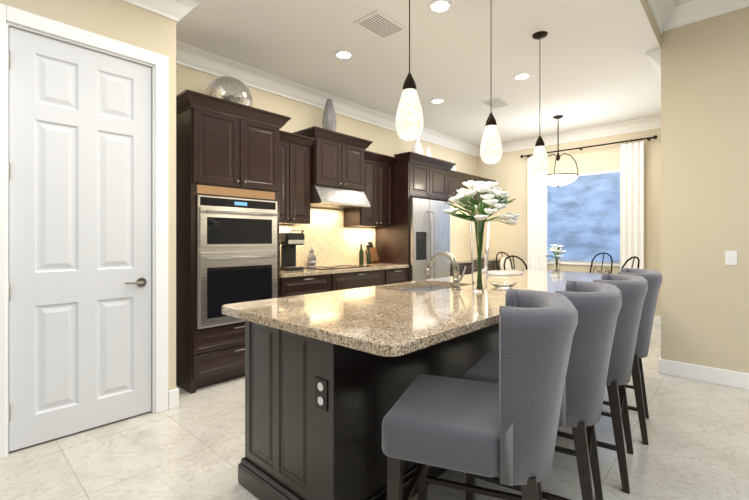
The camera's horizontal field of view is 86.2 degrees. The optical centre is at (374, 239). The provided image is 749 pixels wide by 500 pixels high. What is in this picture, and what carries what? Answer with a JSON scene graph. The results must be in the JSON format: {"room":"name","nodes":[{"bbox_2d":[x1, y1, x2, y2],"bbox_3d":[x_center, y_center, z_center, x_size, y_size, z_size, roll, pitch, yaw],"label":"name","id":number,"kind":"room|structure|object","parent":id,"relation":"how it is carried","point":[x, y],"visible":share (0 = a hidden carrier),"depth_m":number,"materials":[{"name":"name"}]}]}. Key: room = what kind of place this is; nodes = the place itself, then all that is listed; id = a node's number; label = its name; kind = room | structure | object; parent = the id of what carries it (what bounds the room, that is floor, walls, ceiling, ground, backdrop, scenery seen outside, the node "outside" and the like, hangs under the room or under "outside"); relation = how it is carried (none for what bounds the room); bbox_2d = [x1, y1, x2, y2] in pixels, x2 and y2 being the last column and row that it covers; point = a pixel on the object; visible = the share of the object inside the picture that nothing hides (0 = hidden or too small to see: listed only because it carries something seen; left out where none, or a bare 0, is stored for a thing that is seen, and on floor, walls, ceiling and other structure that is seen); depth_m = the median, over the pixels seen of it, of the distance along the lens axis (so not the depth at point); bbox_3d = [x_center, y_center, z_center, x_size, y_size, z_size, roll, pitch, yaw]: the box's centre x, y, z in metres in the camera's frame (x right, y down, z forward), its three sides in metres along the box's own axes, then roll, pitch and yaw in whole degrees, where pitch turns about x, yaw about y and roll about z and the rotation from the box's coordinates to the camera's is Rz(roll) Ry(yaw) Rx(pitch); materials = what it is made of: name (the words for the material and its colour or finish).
{"room":"kitchen and dining room","nodes":[
{"label":"kitchen and dining room","id":0,"kind":"room"},
{"bbox_2d":[0,0,175,408],"bbox_3d":[-4.036,-0.275,0.801,0.750,3.050,6.690,0,0,43],"label":"wall","id":1,"kind":"structure","parent":0,"point":[127,23],"depth_m":2.86,"materials":[{"name":"beige paint"}]},
{"bbox_2d":[8,26,150,451],"bbox_3d":[-1.867,-0.005,2.603,0.099,2.486,0.772,0,0,43],"label":"pantry door","id":2,"kind":"structure","parent":1,"relation":"in","point":[79,239],"depth_m":2.57,"materials":[{"name":"white painted wood"},{"name":"brushed nickel"}]},
{"bbox_2d":[0,3,167,458],"bbox_3d":[-1.895,-0.050,2.635,0.139,2.600,0.970,0,0,43],"label":"door frame","id":3,"kind":"structure","parent":1,"relation":"attached to","point":[45,25],"depth_m":2.84,"materials":[{"name":"white wood"}]},
{"bbox_2d":[122,0,199,23],"bbox_3d":[-3.674,-1.720,0.549,0.122,0.160,6.812,0,0,43],"label":"crown molding","id":4,"kind":"structure","parent":1,"relation":"attached to","point":[176,10],"depth_m":2.92,"materials":[{"name":"white"}]},
{"bbox_2d":[176,64,476,257],"bbox_3d":[-2.279,-0.275,3.338,0.120,3.050,12.800,0,0,43],"label":"wall","id":5,"kind":"structure","parent":0,"point":[387,142],"depth_m":5.50,"materials":[{"name":"beige paint"}]},
{"bbox_2d":[279,130,315,224],"bbox_3d":[-0.996,-0.650,4.337,0.400,0.940,0.586,0,0,43],"label":"upper cabinet","id":6,"kind":"object","parent":5,"relation":"attached to","point":[294,179],"visible":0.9,"depth_m":4.30,"materials":[{"name":"brown wood"}]},
{"bbox_2d":[176,42,477,156],"bbox_3d":[0.032,-1.720,5.654,0.122,0.160,5.960,0,0,43],"label":"crown molding","id":7,"kind":"structure","parent":5,"relation":"attached to","point":[193,57],"depth_m":4.58,"materials":[{"name":"white"}]},
{"bbox_2d":[279,207,374,266],"bbox_3d":[-0.664,-0.040,4.984,0.008,0.729,1.986,0,0,43],"label":"tile backsplash","id":8,"kind":"structure","parent":5,"relation":"attached to","point":[331,239],"depth_m":5.09,"materials":[{"name":"tile"}]},
{"bbox_2d":[294,126,372,190],"bbox_3d":[-0.505,-0.920,4.816,0.470,0.620,0.924,0,0,43],"label":"upper cabinet","id":9,"kind":"object","parent":5,"relation":"attached to","point":[337,159],"visible":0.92,"depth_m":4.63,"materials":[{"name":"brown wood"}]},
{"bbox_2d":[322,99,335,131],"bbox_3d":[-0.546,-1.426,4.826,0.172,0.530,0.172,0,0,43],"label":"decorative vase","id":10,"kind":"object","parent":9,"relation":"on","point":[329,119],"visible":0.67,"depth_m":4.76,"materials":[{"name":"grey ceramic"}]},
{"bbox_2d":[311,185,369,208],"bbox_3d":[-0.496,-0.504,4.808,0.493,0.209,0.776,0,0,43],"label":"steel range hood","id":11,"kind":"object","parent":5,"relation":"attached to","point":[329,197],"visible":0.81,"depth_m":4.64,"materials":[{"name":"white metal"}]},
{"bbox_2d":[344,150,395,226],"bbox_3d":[-0.055,-0.650,5.353,0.400,0.940,0.616,0,0,43],"label":"upper cabinet","id":12,"kind":"object","parent":5,"relation":"attached to","point":[377,183],"visible":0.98,"depth_m":5.24,"materials":[{"name":"brown wood"}]},
{"bbox_2d":[448,174,467,201],"bbox_3d":[1.130,-0.870,6.685,0.328,0.380,0.984,0,0,43],"label":"upper cabinet","id":13,"kind":"object","parent":5,"relation":"attached to","point":[456,179],"depth_m":6.66,"materials":[{"name":"brown wood"}]},
{"bbox_2d":[463,178,487,204],"bbox_3d":[1.798,-0.870,7.407,0.328,0.380,0.984,0,0,43],"label":"upper cabinet","id":14,"kind":"object","parent":5,"relation":"attached to","point":[474,179],"depth_m":7.23,"materials":[{"name":"brown wood"}]},
{"bbox_2d":[0,325,748,499],"bbox_3d":[1.372,1.290,-0.078,10.280,0.080,13.150,0,0,43],"label":"floor","id":15,"kind":"structure","parent":0,"point":[191,447],"depth_m":2.32,"materials":[{"name":"tile"}]},
{"bbox_2d":[176,89,290,393],"bbox_3d":[-1.383,0.035,3.721,0.670,2.430,0.984,0,0,43],"label":"tall cabinet","id":16,"kind":"object","parent":15,"relation":"on","point":[226,148],"visible":0.67,"depth_m":3.40,"materials":[{"name":"brown wood"}]},
{"bbox_2d":[204,76,252,106],"bbox_3d":[-1.392,-1.331,3.825,0.440,0.440,0.440,0,0,43],"label":"orb","id":17,"kind":"object","parent":16,"relation":"on","point":[232,89],"visible":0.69,"depth_m":3.65,"materials":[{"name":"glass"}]},
{"bbox_2d":[196,195,277,328],"bbox_3d":[-1.376,0.180,3.714,0.670,1.096,0.756,0,0,43],"label":"double oven","id":18,"kind":"object","parent":16,"relation":"in","point":[236,250],"visible":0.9,"depth_m":3.46,"materials":[{"name":"silver metal"}]},
{"bbox_2d":[279,274,334,297],"bbox_3d":[-0.902,0.807,4.292,0.599,0.884,0.648,0,0,43],"label":"base cabinet","id":19,"kind":"object","parent":15,"relation":"on","point":[296,286],"depth_m":4.08,"materials":[{"name":"brown wood"}]},
{"bbox_2d":[279,263,408,277],"bbox_3d":[-0.442,0.345,4.778,0.613,0.040,1.986,0,0,43],"label":"countertop","id":20,"kind":"structure","parent":19,"relation":"on","point":[311,272],"depth_m":4.42,"materials":[{"name":"stone"}]},
{"bbox_2d":[279,230,304,270],"bbox_3d":[-0.946,0.111,4.322,0.338,0.428,0.285,0,0,43],"label":"coffee maker","id":21,"kind":"object","parent":20,"relation":"on","point":[289,242],"visible":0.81,"depth_m":4.27,"materials":[{"name":"black plastic"}]},
{"bbox_2d":[306,247,316,266],"bbox_3d":[-0.753,0.204,4.787,0.124,0.241,0.124,0,0,43],"label":"statue","id":22,"kind":"object","parent":20,"relation":"on","point":[311,262],"visible":0.92,"depth_m":4.76,"materials":[{"name":"silver metal"}]},
{"bbox_2d":[304,265,369,269],"bbox_3d":[-0.439,0.320,4.755,0.367,0.009,0.760,0,0,43],"label":"glass cooktop","id":23,"kind":"object","parent":20,"relation":"in","point":[334,267],"visible":1,"depth_m":4.65,"materials":[{"name":"black glass"}]},
{"bbox_2d":[359,244,363,263],"bbox_3d":[-0.176,0.189,5.343,0.062,0.270,0.064,0,0,43],"label":"oil bottle","id":24,"kind":"object","parent":20,"relation":"on","point":[361,256],"visible":1,"depth_m":5.32,"materials":[{"name":"green glass"}]},
{"bbox_2d":[366,248,370,263],"bbox_3d":[-0.078,0.214,5.361,0.058,0.220,0.060,0,0,43],"label":"oil bottle","id":25,"kind":"object","parent":20,"relation":"on","point":[368,257],"visible":1,"depth_m":5.34,"materials":[{"name":"green glass"}]},
{"bbox_2d":[365,242,380,263],"bbox_3d":[-0.021,0.177,5.512,0.212,0.303,0.100,0,0,43],"label":"knife block","id":26,"kind":"object","parent":20,"relation":"on","point":[374,257],"visible":0.85,"depth_m":5.49,"materials":[{"name":"brown wood"}]},
{"bbox_2d":[335,269,386,290],"bbox_3d":[-0.383,0.807,4.853,0.599,0.884,0.880,0,0,43],"label":"base cabinet","id":27,"kind":"object","parent":15,"relation":"on","point":[350,280],"depth_m":4.65,"materials":[{"name":"brown wood"}]},
{"bbox_2d":[238,320,498,499],"bbox_3d":[0.667,0.807,3.001,0.740,0.885,3.250,0,0,43],"label":"kitchen island","id":28,"kind":"object","parent":15,"relation":"on","point":[299,445],"visible":0.35,"depth_m":1.79,"materials":[{"name":"brown wood"}]},
{"bbox_2d":[315,377,326,411],"bbox_3d":[-0.220,0.632,1.643,0.076,0.125,0.008,0,0,43],"label":"outlet","id":29,"kind":"object","parent":28,"relation":"attached to","point":[320,393],"visible":1,"depth_m":1.64,"materials":[{"name":"black plastic"}]},
{"bbox_2d":[222,269,601,356],"bbox_3d":[0.796,0.345,2.861,1.140,0.040,3.420,0,0,43],"label":"island countertop","id":30,"kind":"structure","parent":28,"relation":"on","point":[388,320],"depth_m":1.82,"materials":[{"name":"stone"}]},
{"bbox_2d":[398,286,450,292],"bbox_3d":[0.366,0.463,2.823,0.440,0.194,0.730,0,0,43],"label":"undermount sink","id":31,"kind":"object","parent":30,"relation":"in","point":[425,289],"visible":0.06,"depth_m":3.12,"materials":[{"name":"silver metal"}]},
{"bbox_2d":[425,251,466,289],"bbox_3d":[0.479,0.200,2.731,0.283,0.249,0.123,0,0,43],"label":"kitchen faucet","id":32,"kind":"object","parent":30,"relation":"on","point":[457,279],"visible":1,"depth_m":2.65,"materials":[{"name":"silver metal"}]},
{"bbox_2d":[470,221,489,291],"bbox_3d":[0.667,0.104,2.538,0.124,0.440,0.124,0,0,43],"label":"vase","id":33,"kind":"object","parent":30,"relation":"on","point":[479,236],"visible":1,"depth_m":2.49,"materials":[{"name":"clear glass"}]},
{"bbox_2d":[444,180,519,224],"bbox_3d":[0.676,-0.035,2.541,0.470,0.692,0.497,0,0,43],"label":"bouquet","id":34,"kind":"object","parent":33,"relation":"in","point":[498,199],"visible":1,"depth_m":2.48,"materials":[{"name":"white plant"}]},
{"bbox_2d":[488,280,517,287],"bbox_3d":[0.885,0.304,2.751,0.200,0.040,0.200,0,0,43],"label":"glass dish","id":35,"kind":"object","parent":30,"relation":"on","point":[503,283],"visible":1,"depth_m":2.71,"materials":[{"name":"white"}]},
{"bbox_2d":[488,270,522,275],"bbox_3d":[1.240,0.315,3.840,0.330,0.019,0.470,0,0,43],"label":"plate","id":36,"kind":"object","parent":30,"relation":"on","point":[503,272],"visible":0.92,"depth_m":3.87,"materials":[{"name":"white ceramic"}]},
{"bbox_2d":[387,268,406,283],"bbox_3d":[0.072,0.807,5.344,0.599,0.884,0.458,0,0,43],"label":"base cabinet","id":37,"kind":"object","parent":15,"relation":"on","point":[399,275],"depth_m":5.14,"materials":[{"name":"brown wood"}]},
{"bbox_2d":[375,151,455,281],"bbox_3d":[0.593,0.050,5.840,0.690,2.400,1.119,0,0,43],"label":"tall cabinet","id":38,"kind":"object","parent":15,"relation":"on","point":[417,175],"visible":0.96,"depth_m":5.47,"materials":[{"name":"brown wood"}]},
{"bbox_2d":[412,136,422,154],"bbox_3d":[0.647,-1.341,6.025,0.170,0.460,0.170,0,0,43],"label":"vase","id":39,"kind":"object","parent":38,"relation":"on","point":[417,148],"visible":0.35,"depth_m":5.96,"materials":[{"name":"white ceramic"}]},
{"bbox_2d":[426,148,431,156],"bbox_3d":[0.827,-1.261,6.131,0.120,0.300,0.120,0,0,43],"label":"jar","id":40,"kind":"object","parent":38,"relation":"on","point":[428,153],"visible":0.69,"depth_m":6.10,"materials":[{"name":"white ceramic"}]},
{"bbox_2d":[409,197,449,281],"bbox_3d":[0.613,0.343,5.822,0.704,1.815,0.915,0,0,43],"label":"refrigerator","id":41,"kind":"object","parent":15,"relation":"on","point":[429,229],"visible":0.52,"depth_m":5.52,"materials":[{"name":"silver metal"}]},
{"bbox_2d":[450,262,471,275],"bbox_3d":[1.228,0.807,6.593,0.599,0.884,0.984,0,0,43],"label":"base cabinet","id":42,"kind":"object","parent":15,"relation":"on","point":[468,270],"depth_m":6.35,"materials":[{"name":"brown wood"}]},
{"bbox_2d":[450,257,501,263],"bbox_3d":[1.568,0.345,6.949,0.613,0.040,1.969,0,0,43],"label":"countertop","id":43,"kind":"structure","parent":42,"relation":"on","point":[464,260],"depth_m":7.00,"materials":[{"name":"stone"}]},
{"bbox_2d":[382,289,577,499],"bbox_3d":[0.393,0.729,1.469,0.615,1.047,0.559,0,0,21],"label":"stool","id":44,"kind":"object","parent":15,"relation":"on","point":[505,428],"visible":1,"depth_m":1.23,"materials":[{"name":"grey fabric"}]},
{"bbox_2d":[488,260,499,270],"bbox_3d":[1.897,0.807,7.315,0.599,0.884,0.984,0,0,43],"label":"base cabinet","id":45,"kind":"object","parent":15,"relation":"on","point":[492,266],"depth_m":7.12,"materials":[{"name":"brown wood"}]},
{"bbox_2d":[496,252,512,269],"bbox_3d":[2.264,0.724,6.533,0.557,1.056,0.522,0,0,43],"label":"dining chair","id":46,"kind":"object","parent":15,"relation":"on","point":[507,265],"visible":0.29,"depth_m":6.68,"materials":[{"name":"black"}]},
{"bbox_2d":[503,255,527,269],"bbox_3d":[1.980,0.724,5.289,0.466,1.056,0.530,0,0,43],"label":"dining chair","id":47,"kind":"object","parent":15,"relation":"on","point":[522,260],"visible":0.04,"depth_m":5.14,"materials":[{"name":"black metal"}]},
{"bbox_2d":[463,281,621,499],"bbox_3d":[0.778,0.729,1.845,0.615,1.047,0.559,0,0,31],"label":"stool","id":48,"kind":"object","parent":15,"relation":"on","point":[597,305],"visible":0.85,"depth_m":1.56,"materials":[{"name":"grey fabric"}]},
{"bbox_2d":[589,252,612,273],"bbox_3d":[3.379,0.724,6.178,0.522,1.056,0.557,0,0,43],"label":"dining chair","id":49,"kind":"object","parent":15,"relation":"on","point":[610,271],"visible":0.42,"depth_m":6.28,"materials":[{"name":"black metal"}]},
{"bbox_2d":[557,273,647,493],"bbox_3d":[1.195,0.729,2.295,0.615,1.047,0.559,0,0,35],"label":"stool","id":50,"kind":"object","parent":15,"relation":"on","point":[633,289],"visible":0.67,"depth_m":2.01,"materials":[{"name":"grey fabric"}]},
{"bbox_2d":[621,256,639,271],"bbox_3d":[3.024,0.724,5.062,0.557,1.056,0.522,0,0,43],"label":"dining chair","id":51,"kind":"object","parent":15,"relation":"on","point":[630,258],"visible":0.21,"depth_m":4.82,"materials":[{"name":"black metal"}]},
{"bbox_2d":[603,268,661,444],"bbox_3d":[1.605,0.729,2.760,0.615,1.047,0.559,0,0,35],"label":"stool","id":52,"kind":"object","parent":15,"relation":"on","point":[653,278],"visible":0.23,"depth_m":2.47,"materials":[{"name":"grey fabric"}]},
{"bbox_3d":[2.644,0.870,5.798,1.210,0.760,1.210,0,0,43],"label":"round dining table","id":53,"kind":"object","parent":15,"relation":"on","visible":0},
{"bbox_2d":[553,258,560,270],"bbox_3d":[2.644,0.379,5.798,0.100,0.220,0.100,0,0,43],"label":"vase","id":54,"kind":"object","parent":53,"relation":"on","point":[556,262],"visible":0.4,"depth_m":5.76,"materials":[{"name":"clear glass"}]},
{"bbox_2d":[544,244,565,258],"bbox_3d":[2.636,0.268,5.821,0.320,0.416,0.366,0,0,43],"label":"bouquet","id":55,"kind":"object","parent":54,"relation":"in","point":[557,252],"visible":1,"depth_m":5.77,"materials":[{"name":"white plant"}]},
{"bbox_2d":[176,0,660,146],"bbox_3d":[-1.069,-1.850,2.216,3.420,0.100,12.800,0,0,43],"label":"ceiling","id":56,"kind":"structure","parent":0,"point":[467,57],"depth_m":3.88,"materials":[{"name":"white paint"}]},
{"bbox_2d":[334,50,353,59],"bbox_3d":[-0.297,-1.797,3.888,0.190,0.006,0.190,0,0,43],"label":"recessed light","id":57,"kind":"object","parent":56,"relation":"in","point":[343,54],"visible":1,"depth_m":3.88,"materials":[{"name":"white"}]},
{"bbox_2d":[353,10,407,39],"bbox_3d":[0.056,-1.795,3.356,0.280,0.010,0.380,0,0,43],"label":"ceiling vent","id":58,"kind":"object","parent":56,"relation":"in","point":[380,24],"visible":1,"depth_m":3.34,"materials":[{"name":"white metal"}]},
{"bbox_2d":[396,0,422,140],"bbox_3d":[0.192,-1.175,2.194,0.152,1.250,0.152,0,0,43],"label":"pendant light","id":59,"kind":"object","parent":56,"relation":"hanging from","point":[409,121],"visible":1,"depth_m":2.15,"materials":[{"name":"white glass"}]},
{"bbox_2d":[430,98,444,103],"bbox_3d":[0.814,-1.797,5.176,0.190,0.006,0.190,0,0,43],"label":"recessed light","id":60,"kind":"object","parent":56,"relation":"in","point":[437,101],"visible":1,"depth_m":5.18,"materials":[{"name":"white"}]},
{"bbox_2d":[428,0,452,13],"bbox_3d":[0.505,-1.797,3.076,0.190,0.006,0.190,0,0,43],"label":"recessed light","id":61,"kind":"object","parent":56,"relation":"in","point":[439,6],"visible":1,"depth_m":3.08,"materials":[{"name":"white"}]},
{"bbox_2d":[480,113,501,163],"bbox_3d":[0.838,-1.175,2.877,0.152,1.250,0.152,0,0,43],"label":"pendant light","id":62,"kind":"object","parent":56,"relation":"hanging from","point":[491,149],"visible":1,"depth_m":2.83,"materials":[{"name":"white glass"}]},
{"bbox_2d":[480,97,512,108],"bbox_3d":[1.603,-1.795,5.262,0.280,0.010,0.380,0,0,43],"label":"ceiling vent","id":63,"kind":"object","parent":56,"relation":"in","point":[498,102],"visible":1,"depth_m":5.25,"materials":[{"name":"white"}]},
{"bbox_2d":[513,73,530,79],"bbox_3d":[1.622,-1.797,4.400,0.190,0.006,0.190,0,0,43],"label":"recessed light","id":64,"kind":"object","parent":56,"relation":"in","point":[521,76],"visible":1,"depth_m":4.40,"materials":[{"name":"white"}]},
{"bbox_2d":[531,31,548,176],"bbox_3d":[1.451,-1.175,3.509,0.152,1.250,0.152,0,0,43],"label":"pendant light","id":65,"kind":"object","parent":56,"relation":"hanging from","point":[540,164],"visible":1,"depth_m":3.47,"materials":[{"name":"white glass"}]},
{"bbox_2d":[538,115,578,186],"bbox_3d":[2.678,-1.285,5.834,0.552,1.030,0.552,0,0,43],"label":"chandelier","id":66,"kind":"object","parent":56,"relation":"hanging from","point":[558,179],"visible":0.92,"depth_m":5.71,"materials":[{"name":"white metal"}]},
{"bbox_2d":[477,128,660,315],"bbox_3d":[3.266,-0.275,6.823,3.520,3.050,0.150,0,0,43],"label":"wall","id":67,"kind":"structure","parent":0,"point":[507,171],"depth_m":6.67,"materials":[{"name":"beige paint"}]},
{"bbox_2d":[478,115,660,155],"bbox_3d":[3.236,-1.720,6.665,3.150,0.160,0.122,0,0,43],"label":"crown molding","id":68,"kind":"structure","parent":67,"relation":"attached to","point":[654,122],"depth_m":6.45,"materials":[{"name":"white"}]},
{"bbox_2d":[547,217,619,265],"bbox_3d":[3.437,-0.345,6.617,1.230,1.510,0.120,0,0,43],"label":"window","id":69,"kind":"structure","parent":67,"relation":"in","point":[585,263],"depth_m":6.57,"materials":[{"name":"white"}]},
{"bbox_2d":[547,169,619,261],"bbox_3d":[3.427,-0.374,6.606,1.164,1.447,0.040,0,0,43],"label":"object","id":70,"kind":"structure","parent":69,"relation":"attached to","point":[591,196],"depth_m":6.56,"materials":[{"name":"blue"}]},
{"bbox_2d":[520,135,657,157],"bbox_3d":[3.389,-1.500,6.529,2.036,0.056,0.112,0,0,43],"label":"curtain rod","id":71,"kind":"object","parent":67,"relation":"attached to","point":[631,140],"visible":0.85,"depth_m":6.30,"materials":[{"name":"brown metal"}]},
{"bbox_2d":[528,157,546,270],"bbox_3d":[2.859,-0.117,7.016,0.340,2.695,0.059,0,0,43],"label":"curtain","id":72,"kind":"object","parent":71,"relation":"hanging from","point":[537,221],"visible":0.52,"depth_m":7.02,"materials":[{"name":"white fabric"}]},
{"bbox_2d":[620,141,643,271],"bbox_3d":[3.897,-0.117,6.055,0.310,2.695,0.059,0,0,43],"label":"curtain","id":73,"kind":"object","parent":71,"relation":"hanging from","point":[631,199],"visible":0.58,"depth_m":6.04,"materials":[{"name":"white fabric"}]},
{"bbox_2d":[653,315,660,324],"bbox_3d":[3.217,1.183,6.755,3.300,0.135,0.016,0,0,43],"label":"baseboard","id":74,"kind":"structure","parent":67,"relation":"attached to","point":[657,319],"depth_m":5.87,"materials":[{"name":"white"}]},
{"bbox_2d":[640,0,660,47],"bbox_3d":[-0.774,-2.005,0.090,0.101,0.410,10.080,0,0,43],"label":"soffit","id":75,"kind":"structure","parent":0,"point":[647,10],"depth_m":3.38,"materials":[{"name":"beige paint"}]},
{"bbox_2d":[674,0,686,3],"bbox_3d":[1.710,-2.160,-2.142,6.580,0.100,10.180,0,0,43],"label":"ceiling","id":76,"kind":"structure","parent":0,"point":[677,1],"depth_m":3.54,"materials":[{"name":"white paint"}]},
{"bbox_2d":[661,7,748,372],"bbox_3d":[6.025,-0.480,2.516,6.580,3.460,2.720,0,0,43],"label":"wall","id":77,"kind":"structure","parent":0,"point":[704,173],"depth_m":3.53,"materials":[{"name":"beige paint"}]},
{"bbox_2d":[645,48,660,82],"bbox_3d":[3.468,-1.720,4.687,0.122,0.160,2.430,0,0,43],"label":"crown molding","id":78,"kind":"structure","parent":77,"relation":"attached to","point":[654,56],"depth_m":3.82,"materials":[{"name":"white"}]},
{"bbox_2d":[647,0,677,34],"bbox_3d":[-0.693,-2.015,0.015,0.122,0.190,10.080,0,0,43],"label":"crown molding","id":79,"kind":"structure","parent":77,"relation":"attached to","point":[668,14],"depth_m":3.56,"materials":[{"name":"white"}]},
{"bbox_2d":[658,357,748,389],"bbox_3d":[5.091,1.183,1.520,6.596,0.135,0.020,0,0,43],"label":"baseboard","id":80,"kind":"structure","parent":77,"relation":"attached to","point":[730,378],"depth_m":3.53,"materials":[{"name":"white wood"}]},
{"bbox_2d":[677,0,748,26],"bbox_3d":[5.107,-2.030,1.430,6.450,0.160,0.122,0,0,43],"label":"crown molding","id":81,"kind":"structure","parent":77,"relation":"attached to","point":[689,11],"depth_m":3.50,"materials":[{"name":"white"}]},
{"bbox_2d":[725,251,736,264],"bbox_3d":[3.045,0.153,3.416,0.076,0.120,0.008,0,0,43],"label":"switch plate","id":82,"kind":"object","parent":77,"relation":"attached to","point":[730,257],"visible":1,"depth_m":3.41,"materials":[{"name":"white plastic"}]},
{"label":"outside","id":83,"kind":"structure","parent":0,"visible":0},
{"bbox_2d":[550,208,619,260],"bbox_3d":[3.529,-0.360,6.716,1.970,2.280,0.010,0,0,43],"label":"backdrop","id":84,"kind":"structure","parent":83,"point":[593,246],"depth_m":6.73,"materials":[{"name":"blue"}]}
]}

